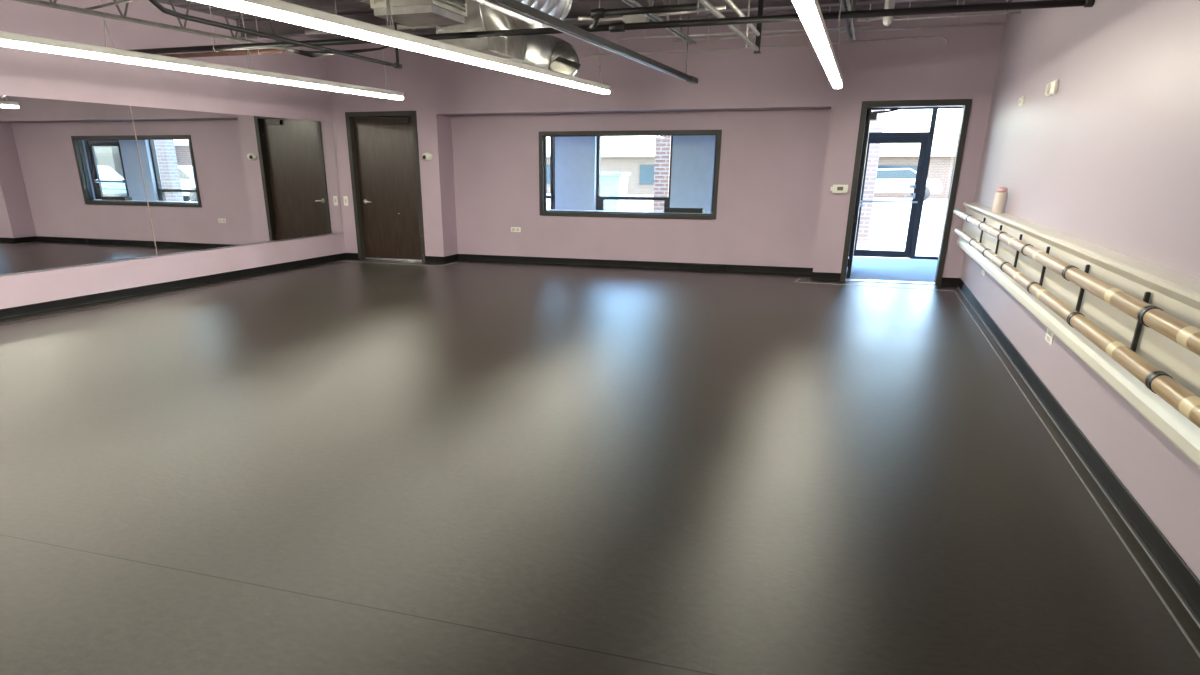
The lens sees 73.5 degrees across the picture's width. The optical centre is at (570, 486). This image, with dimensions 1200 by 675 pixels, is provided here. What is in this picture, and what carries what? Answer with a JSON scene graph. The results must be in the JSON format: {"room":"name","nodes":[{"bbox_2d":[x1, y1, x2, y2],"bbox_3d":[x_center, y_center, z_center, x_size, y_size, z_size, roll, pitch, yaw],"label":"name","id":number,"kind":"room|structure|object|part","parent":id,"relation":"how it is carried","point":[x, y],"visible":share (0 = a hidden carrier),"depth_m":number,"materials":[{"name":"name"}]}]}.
{"room":"exercise studio","nodes":[
{"label":"exercise studio","id":0,"kind":"room"},
{"bbox_2d":[0,0,344,308],"bbox_3d":[-6.380,-2.550,5.940,0.180,3.200,15.595,7,23,18],"label":"wall","id":1,"kind":"structure","parent":0,"point":[23,72],"depth_m":9.35,"materials":[{"name":"purple paint"}]},
{"bbox_2d":[0,95,155,275],"bbox_3d":[-5.942,-2.567,6.942,0.030,1.652,5.652,7,23,18],"label":"wall mirror","id":2,"kind":"object","parent":1,"relation":"attached to","point":[72,191],"visible":1,"depth_m":8.53,"materials":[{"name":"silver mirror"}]},
{"bbox_2d":[0,253,345,325],"bbox_3d":[-6.288,-1.098,6.484,0.022,0.101,15.595,7,23,18],"label":"baseboard","id":3,"kind":"structure","parent":1,"relation":"attached to","point":[19,311],"depth_m":9.72,"materials":[{"name":"black rubber"}]},
{"bbox_2d":[130,106,343,255],"bbox_3d":[-4.365,-4.246,11.155,0.018,1.652,3.910,7,23,18],"label":"wall mirror","id":4,"kind":"object","parent":1,"relation":"attached to","point":[212,180],"visible":1,"depth_m":10.75,"materials":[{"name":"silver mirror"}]},
{"bbox_2d":[156,0,1011,39],"bbox_3d":[-1.780,-3.674,4.131,9.692,0.250,16.240,7,23,18],"label":"ceiling","id":5,"kind":"structure","parent":0,"point":[343,7],"depth_m":9.75,"materials":[{"name":"paint"}]},
{"bbox_2d":[12,0,298,51],"bbox_3d":[-4.990,-2.887,3.342,0.076,0.668,11.421,9,23,20],"label":"joist","id":6,"kind":"object","parent":5,"relation":"attached to","point":[51,4],"visible":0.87,"depth_m":6.81,"materials":[{"name":"grey metal"}]},
{"bbox_2d":[84,0,135,9],"bbox_3d":[-2.799,-3.803,6.093,2.173,0.290,0.017,4,22,10],"label":"rod","id":7,"kind":"object","parent":6,"relation":"attached to","point":[121,1],"visible":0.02,"depth_m":6.27,"materials":[{"name":"grey metal"}]},
{"bbox_2d":[0,0,403,99],"bbox_3d":[-4.427,-3.432,5.114,0.116,0.940,12.452,8,23,19],"label":"strip light","id":8,"kind":"object","parent":5,"relation":"hanging from","point":[7,39],"visible":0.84,"depth_m":7.25,"materials":[{"name":"beige"}]},
{"bbox_2d":[160,15,284,57],"bbox_3d":[-4.003,-5.179,9.019,1.774,0.632,0.069,7,23,18],"label":"pipe","id":9,"kind":"object","parent":5,"relation":"hanging from","point":[257,51],"visible":0.81,"depth_m":9.07,"materials":[{"name":"metal"}]},
{"bbox_2d":[288,45,390,57],"bbox_3d":[-2.451,-4.779,8.762,1.406,0.158,0.110,3,22,8],"label":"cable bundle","id":10,"kind":"object","parent":9,"relation":"attached to","point":[312,54],"visible":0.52,"depth_m":8.77,"materials":[{"name":"black plastic"}]},
{"bbox_2d":[149,0,401,68],"bbox_3d":[-2.274,-4.074,6.593,0.083,0.816,3.553,6,23,15],"label":"conduit","id":11,"kind":"object","parent":5,"relation":"hanging from","point":[157,4],"visible":0.98,"depth_m":6.38,"materials":[{"name":"black metal"}]},
{"bbox_2d":[304,0,435,34],"bbox_3d":[-2.052,-4.949,8.262,1.650,0.488,0.069,7,23,18],"label":"conduit","id":12,"kind":"object","parent":5,"relation":"hanging from","point":[401,26],"visible":0.2,"depth_m":8.26,"materials":[{"name":"grey metal"}]},
{"bbox_2d":[192,0,609,93],"bbox_3d":[-1.900,-3.090,4.272,0.115,0.940,12.415,9,23,20],"label":"strip light","id":13,"kind":"object","parent":5,"relation":"hanging from","point":[279,10],"visible":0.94,"depth_m":5.71,"materials":[{"name":"beige plastic"}]},
{"bbox_2d":[359,0,447,26],"bbox_3d":[-2.894,-3.004,3.421,0.076,0.500,13.008,7,23,18],"label":"joist","id":14,"kind":"object","parent":5,"relation":"attached to","point":[365,1],"visible":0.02,"depth_m":6.73,"materials":[{"name":"black metal"}]},
{"bbox_2d":[370,0,466,26],"bbox_3d":[-1.197,-4.044,6.301,0.560,0.670,0.623,7,23,18],"label":"duct","id":15,"kind":"object","parent":5,"relation":"hanging from","point":[411,13],"visible":0.98,"depth_m":6.24,"materials":[{"name":"metal"}]},
{"bbox_3d":[-1.296,-3.815,6.088,0.527,0.298,0.025,7,23,18],"label":"louvre panel","id":16,"kind":"part","parent":15,"relation":"part of","materials":[{"name":"white metal"}]},
{"bbox_3d":[-0.945,-3.886,6.269,0.025,0.298,0.590,7,23,18],"label":"louvre panel","id":17,"kind":"part","parent":15,"relation":"part of","materials":[{"name":"white metal"}]},
{"bbox_2d":[473,0,571,30],"bbox_3d":[-1.694,-2.938,3.434,0.938,0.554,9.976,7,23,16],"label":"spiral duct","id":18,"kind":"object","parent":5,"relation":"hanging from","point":[494,17],"visible":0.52,"depth_m":7.28,"materials":[{"name":"metal"}]},
{"bbox_2d":[436,0,523,60],"bbox_3d":[-0.908,-4.786,8.216,0.569,0.692,0.942,7,23,18],"label":"duct","id":19,"kind":"object","parent":18,"relation":"attached to","point":[507,47],"visible":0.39,"depth_m":7.92,"materials":[{"name":"metal"}]},
{"bbox_2d":[516,34,580,75],"bbox_3d":[-0.335,-4.883,9.107,0.927,0.492,0.804,-5,22,-12],"label":"duct","id":20,"kind":"object","parent":19,"relation":"attached to","point":[545,51],"visible":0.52,"depth_m":8.96,"materials":[{"name":"metal"}]},
{"bbox_2d":[548,61,575,74],"bbox_3d":[-0.143,-4.697,9.065,0.569,0.177,0.152,14,26,31],"label":"register","id":21,"kind":"object","parent":20,"relation":"attached to","point":[565,67],"depth_m":8.99,"materials":[{"name":"silver metal"}]},
{"bbox_2d":[236,0,930,38],"bbox_3d":[0.066,-5.415,9.128,9.332,0.185,0.120,7,23,18],"label":"girder","id":22,"kind":"object","parent":5,"relation":"attached to","point":[578,8],"visible":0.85,"depth_m":9.05,"materials":[{"name":"metal"}]},
{"bbox_2d":[483,0,697,83],"bbox_3d":[0.064,-3.855,6.022,0.072,0.848,8.104,8,23,19],"label":"pipe","id":23,"kind":"object","parent":5,"relation":"hanging from","point":[514,6],"visible":0.96,"depth_m":6.24,"materials":[{"name":"black metal"}]},
{"bbox_2d":[589,3,696,29],"bbox_3d":[0.546,-3.600,6.146,0.848,0.140,0.097,7,23,18],"label":"pipe","id":24,"kind":"object","parent":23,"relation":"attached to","point":[596,14],"visible":1,"depth_m":6.13,"materials":[{"name":"black metal"}]},
{"bbox_3d":[1.332,-5.096,9.098,0.011,0.820,0.011,18,28,38],"label":"hanger rod","id":25,"kind":"part","parent":23,"relation":"part of","materials":[{"name":"grey metal"}]},
{"bbox_2d":[130,0,1094,53],"bbox_3d":[-0.489,-4.097,6.533,8.468,0.781,0.069,7,23,18],"label":"pipe","id":26,"kind":"object","parent":5,"relation":"hanging from","point":[618,26],"visible":0.77,"depth_m":6.19,"materials":[{"name":"black metal"}]},
{"bbox_2d":[578,0,725,22],"bbox_3d":[0.708,-4.401,7.045,1.341,0.590,0.140,7,23,18],"label":"conduit","id":27,"kind":"object","parent":5,"relation":"hanging from","point":[636,18],"visible":0.64,"depth_m":7.11,"materials":[{"name":"silver metal"}]},
{"bbox_2d":[621,0,696,43],"bbox_3d":[-0.893,-2.713,2.784,0.076,0.559,13.010,8,23,18],"label":"joist","id":28,"kind":"object","parent":5,"relation":"attached to","point":[631,3],"visible":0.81,"depth_m":7.44,"materials":[{"name":"grey metal"}]},
{"bbox_2d":[617,16,871,39],"bbox_3d":[1.969,-5.455,9.354,2.950,0.341,0.042,7,23,18],"label":"conduit","id":29,"kind":"object","parent":5,"relation":"hanging from","point":[868,26],"visible":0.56,"depth_m":9.44,"materials":[{"name":"black metal"}]},
{"bbox_2d":[745,0,749,46],"bbox_3d":[1.785,-4.762,8.035,0.020,0.650,0.020,7,23,18],"label":"conduit","id":30,"kind":"object","parent":5,"relation":"hanging from","point":[748,0],"visible":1,"depth_m":8.05,"materials":[{"name":"silver metal"}]},
{"bbox_2d":[754,0,763,53],"bbox_3d":[1.987,-4.904,8.405,0.070,0.660,0.070,7,23,18],"label":"strut","id":31,"kind":"object","parent":5,"relation":"hanging from","point":[761,2],"visible":0.83,"depth_m":8.42,"materials":[{"name":"black paint"}]},
{"bbox_2d":[698,0,758,50],"bbox_3d":[1.095,-3.737,6.260,0.054,0.044,5.115,8,23,18],"label":"conduit","id":32,"kind":"object","parent":31,"relation":"attached to","point":[705,3],"visible":1,"depth_m":7.04,"materials":[{"name":"grey metal"}]},
{"bbox_2d":[725,0,759,35],"bbox_3d":[1.555,-4.312,7.332,0.042,0.041,2.500,8,23,18],"label":"conduit","id":33,"kind":"object","parent":31,"relation":"attached to","point":[733,6],"visible":0.75,"depth_m":7.22,"materials":[{"name":"silver metal"}]},
{"bbox_2d":[792,0,842,88],"bbox_3d":[1.983,-3.826,6.139,0.125,0.940,6.150,7,23,18],"label":"strip light","id":34,"kind":"object","parent":5,"relation":"hanging from","point":[809,11],"visible":0.96,"depth_m":5.52,"materials":[{"name":"beige plastic"}]},
{"bbox_2d":[672,0,1005,41],"bbox_3d":[3.068,-5.536,9.525,3.805,0.312,0.045,9,23,21],"label":"conduit","id":35,"kind":"object","parent":5,"relation":"hanging from","point":[993,23],"visible":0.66,"depth_m":9.41,"materials":[{"name":"black metal"}]},
{"bbox_2d":[839,0,855,39],"bbox_3d":[0.691,-2.544,2.370,0.076,0.559,13.209,8,23,18],"label":"joist","id":36,"kind":"object","parent":5,"relation":"attached to","point":[851,4],"visible":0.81,"depth_m":7.41,"materials":[{"name":"grey metal"}]},
{"bbox_2d":[857,4,901,21],"bbox_3d":[3.292,-5.066,8.446,0.712,0.384,0.113,-16,27,-35],"label":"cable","id":37,"kind":"object","parent":5,"relation":"hanging from","point":[875,18],"visible":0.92,"depth_m":8.35,"materials":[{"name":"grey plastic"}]},
{"bbox_2d":[883,0,894,25],"bbox_3d":[2.795,-4.351,6.965,0.084,0.615,0.082,7,23,18],"label":"vent pipe","id":38,"kind":"object","parent":5,"relation":"hanging from","point":[889,4],"visible":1,"depth_m":7.01,"materials":[{"name":"grey plastic"}]},
{"bbox_2d":[893,0,1020,20],"bbox_3d":[4.093,-5.120,8.479,1.239,0.305,0.041,8,23,20],"label":"conduit","id":39,"kind":"object","parent":5,"relation":"hanging from","point":[1005,12],"visible":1,"depth_m":8.51,"materials":[{"name":"black metal"}]},
{"bbox_2d":[0,256,1199,674],"bbox_3d":[-1.295,-0.999,6.560,9.900,0.122,18.950,7,23,18],"label":"floor","id":40,"kind":"structure","parent":0,"point":[359,467],"depth_m":3.89,"materials":[{"name":"black plastic"}]},
{"bbox_2d":[555,135,715,212],"bbox_3d":[0.283,-4.939,13.011,7.960,2.420,0.220,7,23,18],"label":"wall","id":41,"kind":"structure","parent":0,"point":[693,157],"depth_m":12.59,"materials":[{"name":"blue paint"}]},
{"bbox_2d":[547,137,554,208],"bbox_3d":[-0.895,-5.076,13.416,1.455,1.730,0.090,7,23,18],"label":"window","id":42,"kind":"structure","parent":41,"relation":"in","point":[551,196],"depth_m":13.12,"materials":[{"name":"black metal"}]},
{"bbox_2d":[596,136,672,209],"bbox_3d":[1.018,-4.823,12.792,1.240,1.730,0.100,7,23,18],"label":"window","id":43,"kind":"structure","parent":41,"relation":"in","point":[600,200],"depth_m":12.85,"materials":[{"name":"black metal"}]},
{"bbox_3d":[1.013,-4.325,12.981,1.150,0.575,0.080,7,23,18],"label":"sash","id":44,"kind":"part","parent":43,"relation":"part of","materials":[{"name":"black metal"}]},
{"bbox_2d":[711,135,716,212],"bbox_3d":[2.670,-4.449,12.297,0.975,2.050,0.140,7,23,18],"label":"window frame","id":45,"kind":"structure","parent":41,"relation":"in","point":[716,135],"depth_m":12.30,"materials":[{"name":"black metal"}]},
{"bbox_2d":[325,10,1007,277],"bbox_3d":[0.784,-4.794,11.601,9.692,3.200,0.626,7,23,18],"label":"wall","id":46,"kind":"structure","parent":0,"point":[789,136],"depth_m":11.29,"materials":[{"name":"purple paint"}]},
{"bbox_2d":[343,196,347,205],"bbox_3d":[-3.629,-4.611,12.969,0.078,0.145,0.010,7,23,18],"label":"light switch","id":47,"kind":"object","parent":46,"relation":"attached to","point":[344,197],"visible":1,"depth_m":12.96,"materials":[{"name":"white plastic"}]},
{"bbox_2d":[345,111,424,262],"bbox_3d":[-2.887,-4.718,12.719,1.242,2.213,0.265,7,23,18],"label":"door","id":48,"kind":"structure","parent":46,"relation":"in","point":[383,148],"depth_m":12.73,"materials":[{"name":"brown wood"}]},
{"bbox_2d":[347,261,457,265],"bbox_3d":[-2.812,-3.621,12.953,1.949,0.002,0.545,7,23,18],"label":"trim","id":49,"kind":"structure","parent":46,"relation":"attached to","point":[347,261],"depth_m":12.73,"materials":[{"name":"black rubber"}]},
{"bbox_2d":[421,153,432,160],"bbox_3d":[-2.198,-5.021,12.233,0.190,0.118,0.072,7,23,18],"label":"thermostat","id":50,"kind":"object","parent":46,"relation":"attached to","point":[425,156],"visible":1,"depth_m":12.21,"materials":[{"name":"white plastic"}]},
{"bbox_2d":[511,227,520,231],"bbox_3d":[-0.864,-4.063,12.704,0.165,0.072,0.008,7,23,18],"label":"wall outlet","id":51,"kind":"object","parent":46,"relation":"attached to","point":[513,229],"visible":1,"depth_m":12.70,"materials":[{"name":"white plastic"}]},
{"bbox_2d":[546,209,711,213],"bbox_3d":[0.958,-4.110,12.314,3.246,0.200,0.258,7,23,18],"label":"ledge","id":52,"kind":"object","parent":46,"relation":"attached to","point":[547,209],"visible":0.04,"depth_m":12.29,"materials":[{"name":"paint"}]},
{"bbox_2d":[664,208,704,212],"bbox_3d":[1.705,-4.127,12.008,0.586,0.062,0.176,7,23,18],"label":"tray","id":53,"kind":"object","parent":52,"relation":"on","point":[666,210],"visible":1,"depth_m":11.95,"materials":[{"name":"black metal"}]},
{"bbox_2d":[539,130,721,219],"bbox_3d":[0.847,-4.627,11.924,2.746,1.200,0.174,7,23,18],"label":"window","id":54,"kind":"structure","parent":46,"relation":"in","point":[542,135],"depth_m":11.90,"materials":[{"name":"brown metal"}]},
{"bbox_2d":[346,253,959,285],"bbox_3d":[0.754,-3.327,12.104,9.332,0.101,0.508,7,23,18],"label":"baseboard","id":55,"kind":"structure","parent":46,"relation":"attached to","point":[946,281],"depth_m":12.21,"materials":[{"name":"black rubber"}]},
{"bbox_2d":[585,35,946,56],"bbox_3d":[2.360,-5.629,10.295,4.570,0.097,0.041,7,23,18],"label":"conduit","id":56,"kind":"object","parent":46,"relation":"attached to","point":[934,36],"visible":1,"depth_m":10.20,"materials":[{"name":"black metal"}]},
{"bbox_2d":[830,185,847,193],"bbox_3d":[3.533,-3.905,10.547,0.216,0.107,0.030,7,23,18],"label":"thermostat","id":57,"kind":"object","parent":46,"relation":"attached to","point":[836,188],"visible":1,"depth_m":10.53,"materials":[{"name":"white plastic"}]},
{"bbox_2d":[840,99,971,284],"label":"door frame","id":58,"kind":"structure","parent":46,"relation":"in","point":[858,172],"depth_m":10.33,"materials":[{"name":"brown metal"}]},
{"bbox_2d":[794,278,1199,657],"bbox_3d":[1.544,-0.074,4.100,1.995,0.003,15.461,7,23,18],"label":"trim","id":59,"kind":"structure","parent":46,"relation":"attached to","point":[1081,479],"depth_m":3.69,"materials":[{"name":"black rubber"}]},
{"bbox_2d":[960,0,1199,579],"bbox_3d":[2.600,-1.368,3.035,0.180,3.200,15.595,7,23,18],"label":"wall","id":60,"kind":"structure","parent":0,"point":[1110,159],"depth_m":4.55,"materials":[{"name":"purple paint"}]},
{"bbox_2d":[1018,95,1025,105],"bbox_3d":[4.248,-3.634,7.571,0.039,0.080,0.220,7,23,18],"label":"sensor","id":61,"kind":"object","parent":60,"relation":"attached to","point":[1021,100],"visible":1,"depth_m":7.53,"materials":[{"name":"white plastic"}]},
{"bbox_2d":[1045,328,1053,345],"bbox_3d":[3.200,-0.995,5.351,0.009,0.072,0.242,7,23,18],"label":"wall outlet","id":62,"kind":"object","parent":60,"relation":"attached to","point":[1049,337],"visible":0.7,"depth_m":5.35,"materials":[{"name":"white plastic"}]},
{"bbox_2d":[1045,79,1058,96],"bbox_3d":[3.762,-3.115,6.284,0.043,0.096,0.360,7,23,18],"label":"fire alarm strobe","id":63,"kind":"object","parent":60,"relation":"attached to","point":[1052,87],"visible":1,"depth_m":6.22,"materials":[{"name":"white plastic"}]},
{"bbox_2d":[957,202,1199,468],"bbox_3d":[2.515,-0.711,3.617,0.170,0.524,14.900,7,23,18],"label":"panel","id":64,"kind":"object","parent":60,"relation":"attached to","point":[1177,295],"depth_m":3.82,"materials":[{"name":"beige wood"}]},
{"bbox_3d":[4.292,-2.701,8.454,0.075,0.262,0.314,7,23,18],"label":"barre bracket","id":65,"kind":"part","parent":64,"relation":"part of","materials":[{"name":"black metal"}]},
{"bbox_3d":[3.893,-2.278,7.393,0.075,0.262,0.314,7,23,18],"label":"barre bracket","id":66,"kind":"part","parent":64,"relation":"part of","materials":[{"name":"black metal"}]},
{"bbox_2d":[992,187,1007,212],"bbox_3d":[4.116,-2.737,7.681,0.112,0.230,0.112,7,23,18],"label":"water bottle","id":67,"kind":"object","parent":64,"relation":"on","point":[1000,199],"visible":1,"depth_m":7.65,"materials":[{"name":"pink plastic"}]},
{"bbox_3d":[3.530,-1.893,6.428,0.075,0.262,0.314,7,23,18],"label":"barre bracket","id":68,"kind":"part","parent":64,"relation":"part of","materials":[{"name":"black metal"}]},
{"bbox_3d":[3.167,-1.509,5.464,0.075,0.262,0.314,7,23,18],"label":"barre bracket","id":69,"kind":"part","parent":64,"relation":"part of","materials":[{"name":"black metal"}]},
{"bbox_2d":[953,209,1199,355],"bbox_3d":[2.414,-0.879,3.620,0.084,0.075,14.556,7,23,18],"label":"ballet barre","id":70,"kind":"object","parent":64,"relation":"attached to","point":[1186,335],"visible":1,"depth_m":3.42,"materials":[{"name":"brown wood"}]},
{"bbox_2d":[954,228,1199,427],"bbox_3d":[2.396,-0.640,3.579,0.084,0.075,14.306,7,23,18],"label":"ballet barre","id":71,"kind":"object","parent":64,"relation":"attached to","point":[1159,382],"visible":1,"depth_m":3.43,"materials":[{"name":"brown wood"}]},
{"bbox_3d":[2.554,-0.723,3.598,0.088,0.385,14.900,7,23,18],"label":"panel","id":72,"kind":"part","parent":64,"relation":"part of","materials":[{"name":"beige wood"}]},
{"bbox_3d":[2.805,-1.124,4.499,0.075,0.262,0.314,7,23,18],"label":"barre bracket","id":73,"kind":"part","parent":64,"relation":"part of","materials":[{"name":"black metal"}]},
{"bbox_3d":[2.452,-0.750,3.561,0.075,0.262,0.314,7,23,18],"label":"barre bracket","id":74,"kind":"part","parent":64,"relation":"part of","materials":[{"name":"black metal"}]},
{"bbox_2d":[958,278,1199,627],"bbox_3d":[2.502,0.058,3.641,0.022,0.101,15.595,7,23,18],"label":"baseboard","id":75,"kind":"structure","parent":60,"relation":"attached to","point":[1178,573],"depth_m":3.80,"materials":[{"name":"black rubber"}]},
{"bbox_3d":[1.294,-4.972,13.099,10.008,2.420,3.395,7,23,18],"label":"wall","id":76,"kind":"structure","parent":0,"visible":0},
{"bbox_2d":[849,106,962,259],"bbox_3d":[5.582,-5.006,13.210,1.708,2.420,0.150,7,23,18],"label":"door","id":77,"kind":"structure","parent":76,"relation":"in","point":[925,138],"depth_m":13.18,"materials":[{"name":"black metal"}]},
{"label":"outside","id":78,"kind":"structure","parent":0,"visible":0},
{"bbox_2d":[547,193,947,258],"bbox_3d":[7.590,-17.852,48.948,100.000,0.170,76.660,7,23,18],"label":"ground","id":79,"kind":"structure","parent":78,"point":[889,223],"depth_m":22.79,"materials":[{"name":"concrete"}]},
{"bbox_2d":[600,172,630,210],"bbox_3d":[1.120,-8.690,23.995,1.100,1.300,1.000,7,23,18],"label":"dumpster","id":80,"kind":"object","parent":79,"relation":"on","point":[612,183],"visible":0.43,"depth_m":23.52,"materials":[{"name":"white metal"}]},
{"bbox_3d":[1.121,-9.252,23.770,1.100,0.090,1.000,7,23,18],"label":"lid","id":81,"kind":"part","parent":80,"relation":"part of","materials":[{"name":"white metal"}]},
{"bbox_2d":[653,136,670,211],"bbox_3d":[1.888,-6.779,16.144,0.380,3.580,0.380,7,23,18],"label":"brick pillar","id":82,"kind":"structure","parent":79,"relation":"on","point":[662,143],"depth_m":16.16,"materials":[{"name":"brick"}]},
{"bbox_2d":[546,153,954,198],"bbox_3d":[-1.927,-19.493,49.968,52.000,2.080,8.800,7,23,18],"label":"brick building","id":83,"kind":"structure","parent":79,"relation":"on","point":[641,166],"depth_m":43.22,"materials":[{"name":"brick"}]},
{"bbox_2d":[856,110,884,249],"bbox_3d":[5.400,-6.011,14.445,0.420,3.430,0.400,7,23,18],"label":"column","id":84,"kind":"structure","parent":79,"relation":"on","point":[875,126],"depth_m":14.50,"materials":[{"name":"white brick"}]},
{"bbox_2d":[874,168,941,200],"bbox_3d":[15.010,-14.197,37.729,4.453,1.399,1.800,6,23,15],"label":"parked car","id":85,"kind":"object","parent":79,"relation":"on","point":[898,180],"visible":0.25,"depth_m":36.81,"materials":[{"name":"white paint"}]}
]}

